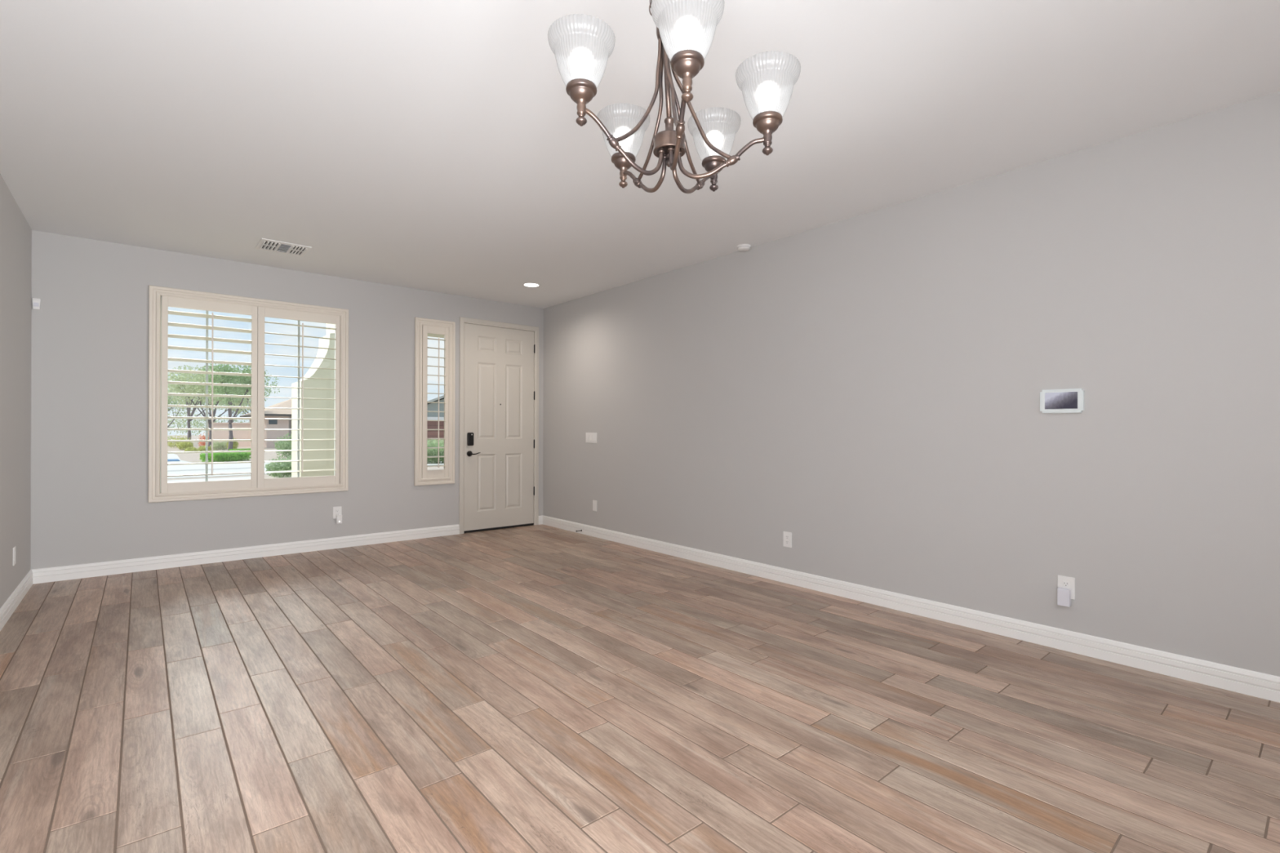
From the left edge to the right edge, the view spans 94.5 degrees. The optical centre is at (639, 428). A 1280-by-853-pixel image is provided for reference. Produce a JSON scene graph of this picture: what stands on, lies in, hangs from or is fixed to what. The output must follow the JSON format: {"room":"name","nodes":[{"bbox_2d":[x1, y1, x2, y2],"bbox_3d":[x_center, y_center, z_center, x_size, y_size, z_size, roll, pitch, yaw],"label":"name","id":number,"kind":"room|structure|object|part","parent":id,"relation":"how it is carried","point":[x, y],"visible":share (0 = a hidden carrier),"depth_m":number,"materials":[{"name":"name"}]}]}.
{"room":"empty living room","nodes":[
{"label":"empty living room","id":0,"kind":"room"},
{"bbox_2d":[0,173,31,608],"bbox_3d":[-1.509,-0.157,0.652,0.160,2.746,10.142,0,0,-40],"label":"wall","id":1,"kind":"structure","parent":0,"point":[15,233],"depth_m":3.98,"materials":[{"name":"grey paint"}]},
{"bbox_2d":[13,546,15,565],"bbox_3d":[-4.202,0.856,3.974,0.008,0.120,0.080,0,0,-40],"label":"power outlet","id":2,"kind":"object","parent":1,"relation":"attached to","point":[14,548],"visible":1,"depth_m":3.95,"materials":[{"name":"white plastic"}]},
{"bbox_2d":[0,569,32,631],"bbox_3d":[-1.446,1.157,0.708,0.016,0.112,10.142,0,0,-40],"label":"baseboard","id":3,"kind":"structure","parent":1,"relation":"attached to","point":[7,609],"depth_m":3.95,"materials":[{"name":"paint"}]},
{"bbox_2d":[30,230,543,569],"bbox_3d":[-3.023,-0.160,6.112,4.882,2.746,0.160,0,0,-40],"label":"wall","id":4,"kind":"structure","parent":0,"point":[90,328],"depth_m":5.09,"materials":[{"name":"grey paint"}]},
{"bbox_2d":[32,297,40,309],"bbox_3d":[-4.679,-0.968,4.587,0.043,0.082,0.035,0,0,-40],"label":"sensor","id":5,"kind":"object","parent":4,"relation":"attached to","point":[36,302],"visible":1,"depth_m":4.58,"materials":[{"name":"white plastic"}]},
{"bbox_2d":[31,524,459,584],"bbox_3d":[-3.396,1.153,5.687,3.451,0.112,0.016,0,0,-40],"label":"baseboard","id":6,"kind":"structure","parent":4,"relation":"attached to","point":[143,564],"depth_m":5.37,"materials":[{"name":"paint"}]},
{"bbox_2d":[160,296,335,493],"bbox_3d":[-3.650,-0.287,5.616,1.445,1.752,0.060,0,0,-40],"label":"window","id":7,"kind":"structure","parent":4,"relation":"in","point":[206,312],"depth_m":5.38,"materials":[{"name":"white plastic"}]},
{"bbox_2d":[147,284,348,502],"bbox_3d":[-3.572,-0.291,5.525,1.567,1.848,0.126,0,0,-40],"label":"window shutter","id":8,"kind":"object","parent":7,"relation":"attached to","point":[259,308],"visible":1,"depth_m":5.44,"materials":[{"name":"beige paint"}]},
{"bbox_3d":[-3.845,-0.292,5.304,0.696,1.699,0.028,0,0,-40],"label":"shutter panel","id":9,"kind":"part","parent":8,"relation":"part of","materials":[{"name":"beige paint"}]},
{"bbox_3d":[-3.800,-0.307,5.258,0.011,1.450,0.011,0,0,-40],"label":"tilt rod","id":10,"kind":"part","parent":8,"relation":"part of","materials":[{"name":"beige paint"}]},
{"bbox_3d":[-3.308,-0.290,5.757,0.702,1.699,0.028,0,0,-40],"label":"shutter panel","id":11,"kind":"part","parent":8,"relation":"part of","materials":[{"name":"beige paint"}]},
{"bbox_3d":[-3.258,-0.294,5.713,0.011,1.450,0.011,0,0,-40],"label":"tilt rod","id":12,"kind":"part","parent":8,"relation":"part of","materials":[{"name":"beige paint"}]},
{"bbox_2d":[333,506,341,519],"bbox_3d":[-3.057,0.850,5.975,0.080,0.120,0.009,0,0,-40],"label":"power outlet","id":13,"kind":"object","parent":4,"relation":"attached to","point":[336,510],"visible":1,"depth_m":5.97,"materials":[{"name":"white plastic"}]},
{"bbox_2d":[336,515,342,524],"bbox_3d":[-3.035,0.916,5.970,0.052,0.088,0.028,0,0,-40],"label":"night light","id":14,"kind":"object","parent":13,"relation":"attached to","point":[339,517],"visible":1,"depth_m":5.96,"materials":[{"name":"white plastic"}]},
{"bbox_2d":[413,317,455,485],"bbox_3d":[-2.285,-0.295,6.609,0.452,1.844,0.126,0,0,-40],"label":"window shutter","id":15,"kind":"object","parent":4,"relation":"attached to","point":[422,477],"visible":1,"depth_m":6.57,"materials":[{"name":"beige paint"}]},
{"bbox_3d":[-2.289,-0.290,6.615,0.293,1.706,0.028,0,0,-40],"label":"shutter panel","id":16,"kind":"part","parent":15,"relation":"part of","materials":[{"name":"beige paint"}]},
{"bbox_3d":[-2.235,-0.290,6.576,0.011,1.450,0.011,0,0,-40],"label":"tilt rod","id":17,"kind":"part","parent":15,"relation":"part of","materials":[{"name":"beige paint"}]},
{"bbox_2d":[458,316,538,533],"bbox_3d":[-1.708,-0.034,7.171,1.040,2.497,0.196,0,0,-40],"label":"door","id":18,"kind":"structure","parent":4,"relation":"in","point":[499,419],"depth_m":7.12,"materials":[{"name":"paint"}]},
{"bbox_3d":[-1.968,0.293,6.869,0.066,0.066,0.051,0,0,-40],"label":"handle","id":19,"kind":"part","parent":18,"relation":"part of","materials":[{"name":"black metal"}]},
{"bbox_2d":[538,515,542,524],"bbox_3d":[-1.254,1.160,7.492,0.074,0.112,0.016,0,0,-40],"label":"baseboard","id":20,"kind":"structure","parent":4,"relation":"attached to","point":[540,517],"depth_m":7.48,"materials":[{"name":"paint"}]},
{"bbox_2d":[291,323,444,477],"bbox_3d":[-3.113,-0.239,8.760,3.470,3.300,0.610,0,0,-40],"label":"wall","id":21,"kind":"structure","parent":0,"point":[323,343],"depth_m":7.58,"materials":[{"name":"paint"}]},
{"bbox_2d":[0,524,1279,852],"bbox_3d":[0.286,1.220,2.181,4.582,0.002,10.182,0,0,-40],"label":"floor","id":22,"kind":"structure","parent":0,"point":[542,688],"depth_m":2.46,"materials":[{"name":"brown wood"}]},
{"bbox_2d":[0,0,1279,308],"bbox_3d":[0.301,-1.649,2.174,4.882,0.250,10.462,0,0,-40],"label":"ceiling","id":23,"kind":"structure","parent":0,"point":[440,146],"depth_m":2.89,"materials":[{"name":"white paint"}]},
{"bbox_2d":[255,238,311,257],"bbox_3d":[-3.018,-1.526,5.006,0.360,0.014,0.350,0,0,-40],"label":"ceiling vent","id":24,"kind":"object","parent":23,"relation":"in","point":[264,244],"visible":1,"depth_m":4.99,"materials":[{"name":"white plastic"}]},
{"bbox_2d":[522,282,540,287],"bbox_3d":[-1.151,-1.524,6.282,0.184,0.006,0.184,0,0,-40],"label":"recessed light","id":25,"kind":"object","parent":23,"relation":"in","point":[527,284],"visible":1,"depth_m":6.28,"materials":[{"name":"white plastic"}]},
{"bbox_2d":[547,0,800,193],"bbox_3d":[0.109,-1.060,1.436,0.545,0.931,0.622,0,0,14],"label":"chandelier","id":26,"kind":"object","parent":23,"relation":"hanging from","point":[582,45],"visible":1,"depth_m":1.33,"materials":[{"name":"brown metal"}]},
{"bbox_3d":[-0.128,-0.806,1.305,0.148,0.116,0.148,0,0,-40],"label":"lamp shade","id":27,"kind":"part","parent":26,"relation":"part of","materials":[{"name":"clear glass"}]},
{"bbox_3d":[-0.045,-0.808,1.646,0.148,0.116,0.148,0,0,-40],"label":"lamp shade","id":28,"kind":"part","parent":26,"relation":"part of","materials":[{"name":"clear glass"}]},
{"bbox_3d":[-0.036,-0.653,1.360,0.216,0.116,0.015,0,0,-29],"label":"arm","id":29,"kind":"part","parent":26,"relation":"part of","materials":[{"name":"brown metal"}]},
{"bbox_3d":[0.008,-0.654,1.539,0.015,0.117,0.240,0,0,-28],"label":"arm","id":30,"kind":"part","parent":26,"relation":"part of","materials":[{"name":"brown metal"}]},
{"bbox_3d":[0.029,-1.236,1.419,0.024,0.492,0.018,0,0,-40],"label":"chain","id":31,"kind":"part","parent":26,"relation":"part of","materials":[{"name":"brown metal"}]},
{"bbox_3d":[0.065,-0.842,1.420,0.025,0.210,0.012,0,0,0],"label":"rod","id":32,"kind":"part","parent":26,"relation":"part of","materials":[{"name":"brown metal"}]},
{"bbox_3d":[0.085,-0.649,1.300,0.015,0.108,0.212,0,0,-7],"label":"arm","id":33,"kind":"part","parent":26,"relation":"part of","materials":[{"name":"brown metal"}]},
{"bbox_3d":[0.096,-0.798,1.195,0.148,0.116,0.148,0,0,-40],"label":"lamp shade","id":34,"kind":"part","parent":26,"relation":"part of","materials":[{"name":"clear glass"}]},
{"bbox_3d":[0.143,-0.651,1.545,0.015,0.113,0.258,0,0,30],"label":"arm","id":35,"kind":"part","parent":26,"relation":"part of","materials":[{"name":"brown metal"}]},
{"bbox_3d":[0.208,-0.802,1.655,0.148,0.116,0.148,0,0,-40],"label":"lamp shade","id":36,"kind":"part","parent":26,"relation":"part of","materials":[{"name":"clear glass"}]},
{"bbox_3d":[0.192,-0.637,1.395,0.216,0.085,0.015,0,0,12],"label":"arm","id":37,"kind":"part","parent":26,"relation":"part of","materials":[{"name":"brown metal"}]},
{"bbox_3d":[0.298,-0.774,1.375,0.148,0.116,0.148,0,0,-40],"label":"lamp shade","id":38,"kind":"part","parent":26,"relation":"part of","materials":[{"name":"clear glass"}]},
{"bbox_2d":[736,244,751,251],"bbox_3d":[0.870,-1.505,4.935,0.122,0.034,0.122,0,0,-40],"label":"smoke detector","id":39,"kind":"object","parent":23,"relation":"attached to","point":[742,247],"visible":1,"depth_m":4.90,"materials":[{"name":"white plastic"}]},
{"bbox_2d":[542,91,1279,676],"bbox_3d":[2.102,-0.146,3.695,0.160,2.746,10.142,0,0,-40],"label":"wall","id":40,"kind":"structure","parent":0,"point":[865,388],"depth_m":3.52,"materials":[{"name":"grey paint"}]},
{"bbox_2d":[586,432,596,443],"bbox_3d":[-0.544,0.106,6.701,0.011,0.112,0.191,0,0,-40],"label":"light switch","id":41,"kind":"object","parent":40,"relation":"attached to","point":[591,437],"visible":1,"depth_m":6.70,"materials":[{"name":"white plastic"}]},
{"bbox_2d":[592,500,596,511],"bbox_3d":[-0.506,0.869,6.655,0.008,0.120,0.080,0,0,-40],"label":"wall plate","id":42,"kind":"object","parent":40,"relation":"attached to","point":[594,502],"visible":1,"depth_m":6.65,"materials":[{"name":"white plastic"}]},
{"bbox_2d":[782,531,791,547],"bbox_3d":[1.167,0.877,4.670,0.009,0.120,0.080,0,0,-40],"label":"power outlet","id":43,"kind":"object","parent":40,"relation":"attached to","point":[787,536],"visible":1,"depth_m":4.67,"materials":[{"name":"white plastic"}]},
{"bbox_2d":[542,515,1279,702],"bbox_3d":[2.032,1.168,3.639,0.016,0.112,10.142,0,0,-40],"label":"baseboard","id":44,"kind":"structure","parent":40,"relation":"attached to","point":[1249,682],"depth_m":3.53,"materials":[{"name":"paint"}]},
{"bbox_2d":[1040,388,1084,413],"bbox_3d":[2.337,-0.152,3.276,0.021,0.132,0.203,0,0,-40],"label":"touchscreen","id":45,"kind":"object","parent":40,"relation":"attached to","point":[1067,400],"visible":1,"depth_m":3.26,"materials":[{"name":"white plastic"}]},
{"bbox_2d":[1057,575,1075,599],"bbox_3d":[2.353,0.877,3.263,0.009,0.120,0.080,0,0,-40],"label":"power outlet","id":46,"kind":"object","parent":40,"relation":"attached to","point":[1065,582],"visible":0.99,"depth_m":3.25,"materials":[{"name":"white plastic"}]},
{"bbox_2d":[1057,586,1071,607],"bbox_3d":[2.336,0.927,3.254,0.034,0.095,0.057,0,0,-40],"label":"plug","id":47,"kind":"object","parent":46,"relation":"attached to","point":[1064,595],"visible":1,"depth_m":3.24,"materials":[{"name":"white plastic"}]},
{"bbox_2d":[1062,581,1069,586],"bbox_3d":[2.352,0.857,3.262,0.004,0.028,0.033,0,0,-40],"label":"receptacle","id":48,"kind":"object","parent":46,"relation":"attached to","point":[1065,584],"depth_m":3.26,"materials":[{"name":"white plastic"}]},
{"label":"outside","id":49,"kind":"structure","parent":0,"visible":0},
{"bbox_2d":[167,476,250,482],"bbox_3d":[-19.051,1.318,1.340,33.060,0.028,11.338,0,0,-42],"label":"driveway","id":50,"kind":"structure","parent":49,"point":[236,477],"depth_m":15.43,"materials":[{"name":"concrete"}]},
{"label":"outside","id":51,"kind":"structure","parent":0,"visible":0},
{"bbox_2d":[167,435,444,479],"bbox_3d":[-32.585,1.447,61.930,150.000,0.300,123.298,0,0,-40],"label":"gravel","id":52,"kind":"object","parent":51,"point":[190,457],"depth_m":28.42,"materials":[{"name":"beige gravel"}]},
{"bbox_2d":[167,435,191,448],"bbox_3d":[-30.888,0.861,39.587,1.478,0.979,1.452,0,0,-40],"label":"bush","id":53,"kind":"object","parent":52,"relation":"on","point":[171,437],"visible":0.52,"depth_m":39.40,"materials":[{"name":"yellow plant"}]},
{"bbox_2d":[167,390,194,412],"bbox_3d":[-37.055,-1.208,44.014,5.914,4.988,5.731,0,0,-20],"label":"tree","id":54,"kind":"object","parent":52,"relation":"on","point":[169,399],"visible":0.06,"depth_m":45.25,"materials":[{"name":"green plant"}]},
{"bbox_2d":[177,439,193,449],"bbox_3d":[-27.701,1.011,36.023,0.880,0.711,0.812,0,0,-40],"label":"bush","id":55,"kind":"object","parent":52,"relation":"on","point":[183,445],"visible":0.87,"depth_m":35.91,"materials":[{"name":"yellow plant"}]},
{"bbox_2d":[167,379,214,435],"bbox_3d":[-41.489,-1.594,50.916,6.786,5.760,6.628,0,0,2],"label":"tree","id":56,"kind":"object","parent":52,"relation":"on","point":[179,409],"visible":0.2,"depth_m":51.93,"materials":[{"name":"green plant"}]},
{"bbox_2d":[184,446,198,451],"bbox_3d":[-24.322,1.179,32.074,0.664,0.388,0.611,0,0,-40],"label":"bush","id":57,"kind":"object","parent":52,"relation":"on","point":[188,449],"visible":0.8,"depth_m":31.95,"materials":[{"name":"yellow plant"}]},
{"bbox_2d":[168,364,232,439],"bbox_3d":[-31.497,-1.691,42.323,4.074,5.981,4.464,0,0,-40],"label":"tree","id":58,"kind":"object","parent":52,"relation":"on","point":[188,401],"visible":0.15,"depth_m":41.93,"materials":[{"name":"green plant"}]},
{"bbox_2d":[197,433,208,445],"bbox_3d":[-28.662,0.805,39.004,0.807,1.093,0.821,0,0,24],"label":"bush","id":59,"kind":"object","parent":52,"relation":"on","point":[203,436],"visible":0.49,"depth_m":38.89,"materials":[{"name":"plant"}]},
{"bbox_2d":[197,445,211,451],"bbox_3d":[-24.199,1.137,32.926,0.701,0.464,0.678,0,0,-40],"label":"bush","id":60,"kind":"object","parent":52,"relation":"on","point":[202,448],"visible":0.68,"depth_m":32.80,"materials":[{"name":"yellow plant"}]},
{"bbox_2d":[167,365,251,447],"bbox_3d":[-27.417,-1.359,37.664,4.470,5.339,3.368,0,0,-4],"label":"tree","id":61,"kind":"object","parent":52,"relation":"on","point":[199,389],"visible":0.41,"depth_m":37.14,"materials":[{"name":"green plant"}]},
{"bbox_2d":[171,397,251,435],"bbox_3d":[-41.041,-1.292,57.581,6.358,5.166,7.461,0,0,23],"label":"tree","id":62,"kind":"object","parent":52,"relation":"on","point":[204,402],"visible":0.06,"depth_m":56.51,"materials":[{"name":"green plant"}]},
{"bbox_2d":[209,441,227,450],"bbox_3d":[-25.215,1.016,35.511,0.957,0.691,1.019,0,0,-4],"label":"bush","id":63,"kind":"object","parent":52,"relation":"on","point":[217,445],"visible":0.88,"depth_m":35.40,"materials":[{"name":"green plant"}]},
{"bbox_2d":[199,452,250,462],"bbox_3d":[-16.788,1.152,24.008,0.874,0.406,1.641,0,0,17],"label":"hedge","id":64,"kind":"object","parent":52,"relation":"on","point":[224,456],"visible":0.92,"depth_m":23.69,"materials":[{"name":"green plant"}]},
{"bbox_2d":[208,422,251,447],"bbox_3d":[-26.130,0.448,42.715,8.847,1.720,0.381,0,0,-16],"label":"wall","id":65,"kind":"structure","parent":52,"relation":"on","point":[217,434],"depth_m":41.88,"materials":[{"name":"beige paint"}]},
{"bbox_2d":[226,437,238,448],"bbox_3d":[-24.050,0.942,34.925,0.651,0.851,0.620,0,0,-40],"label":"bush","id":66,"kind":"object","parent":52,"relation":"on","point":[235,444],"visible":0.42,"depth_m":34.89,"materials":[{"name":"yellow plant"}]},
{"bbox_2d":[202,363,270,450],"bbox_3d":[-23.351,-1.280,33.536,3.216,5.201,3.578,0,0,7],"label":"tree","id":67,"kind":"object","parent":52,"relation":"on","point":[221,379],"visible":0.62,"depth_m":32.98,"materials":[{"name":"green plant"}]},
{"bbox_2d":[228,448,250,455],"bbox_3d":[-19.525,1.168,29.058,0.677,0.370,1.054,0,0,26],"label":"hedge","id":68,"kind":"object","parent":52,"relation":"on","point":[246,449],"visible":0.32,"depth_m":28.76,"materials":[{"name":"green plant"}]},
{"bbox_2d":[219,368,279,414],"bbox_3d":[-34.863,-2.013,52.155,5.363,6.612,5.275,0,0,-40],"label":"tree","id":69,"kind":"object","parent":52,"relation":"on","point":[268,391],"visible":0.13,"depth_m":52.27,"materials":[{"name":"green plant"}]},
{"bbox_2d":[240,399,291,448],"bbox_3d":[-24.519,-0.536,45.757,9.720,3.700,9.620,0,0,-40],"label":"house","id":70,"kind":"structure","parent":52,"relation":"on","point":[268,413],"depth_m":40.27,"materials":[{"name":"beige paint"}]},
{"bbox_3d":[-24.529,0.238,42.834,2.100,2.150,0.080,0,0,-40],"label":"garage door","id":71,"kind":"part","parent":70,"relation":"part of","materials":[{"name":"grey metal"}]},
{"bbox_2d":[265,454,291,478],"bbox_3d":[-9.652,1.063,16.177,1.052,0.681,1.069,0,0,-40],"label":"bush","id":72,"kind":"object","parent":52,"relation":"on","point":[272,466],"visible":0.58,"depth_m":15.97,"materials":[{"name":"green plant"}]},
{"bbox_2d":[273,433,291,457],"bbox_3d":[-16.214,0.789,27.392,1.257,1.203,1.246,0,0,-40],"label":"bush","id":73,"kind":"object","parent":52,"relation":"on","point":[286,444],"visible":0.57,"depth_m":27.15,"materials":[{"name":"green plant"}]},
{"bbox_2d":[426,395,444,439],"bbox_3d":[-20.100,-1.549,67.614,13.164,5.770,9.973,0,0,-19],"label":"house","id":74,"kind":"structure","parent":52,"relation":"on","point":[430,406],"depth_m":62.41,"materials":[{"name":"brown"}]},
{"bbox_3d":[-20.886,0.236,62.673,4.886,2.190,0.060,0,0,-19],"label":"garage door","id":75,"kind":"part","parent":74,"relation":"part of","materials":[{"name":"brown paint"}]},
{"bbox_2d":[426,448,444,463],"bbox_3d":[-7.910,1.103,22.872,1.484,0.609,1.549,0,0,-40],"label":"bush","id":76,"kind":"object","parent":52,"relation":"on","point":[431,460],"visible":0.47,"depth_m":22.67,"materials":[{"name":"green plant"}]},
{"bbox_2d":[426,439,444,453],"bbox_3d":[-10.770,0.974,30.784,3.006,0.848,2.884,0,0,-40],"label":"bush","id":77,"kind":"object","parent":52,"relation":"on","point":[431,444],"visible":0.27,"depth_m":30.37,"materials":[{"name":"green plant"}]},
{"bbox_2d":[426,437,444,444],"bbox_3d":[-16.178,1.074,46.524,5.109,0.698,5.147,0,0,-40],"label":"bush","id":78,"kind":"object","parent":52,"relation":"on","point":[430,440],"visible":0.12,"depth_m":45.85,"materials":[{"name":"green plant"}]},
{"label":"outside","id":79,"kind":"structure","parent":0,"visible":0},
{"bbox_2d":[167,451,444,479],"bbox_3d":[-23.190,1.313,22.800,25.300,0.032,57.244,0,0,43],"label":"street","id":80,"kind":"structure","parent":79,"point":[170,456],"depth_m":19.41,"materials":[{"name":"grey asphalt"}]},
{"bbox_2d":[167,458,179,461],"bbox_3d":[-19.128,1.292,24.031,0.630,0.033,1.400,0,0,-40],"label":"car","id":81,"kind":"object","parent":80,"relation":"on","point":[171,460],"visible":0.55,"depth_m":23.99,"materials":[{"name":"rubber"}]},
{"bbox_2d":[167,459,440,471],"bbox_3d":[-18.146,1.312,15.394,1.576,0.016,52.330,0,0,44],"label":"gutter","id":82,"kind":"object","parent":80,"relation":"on","point":[440,460],"visible":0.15,"depth_m":18.90,"materials":[{"name":"concrete"}]}
]}

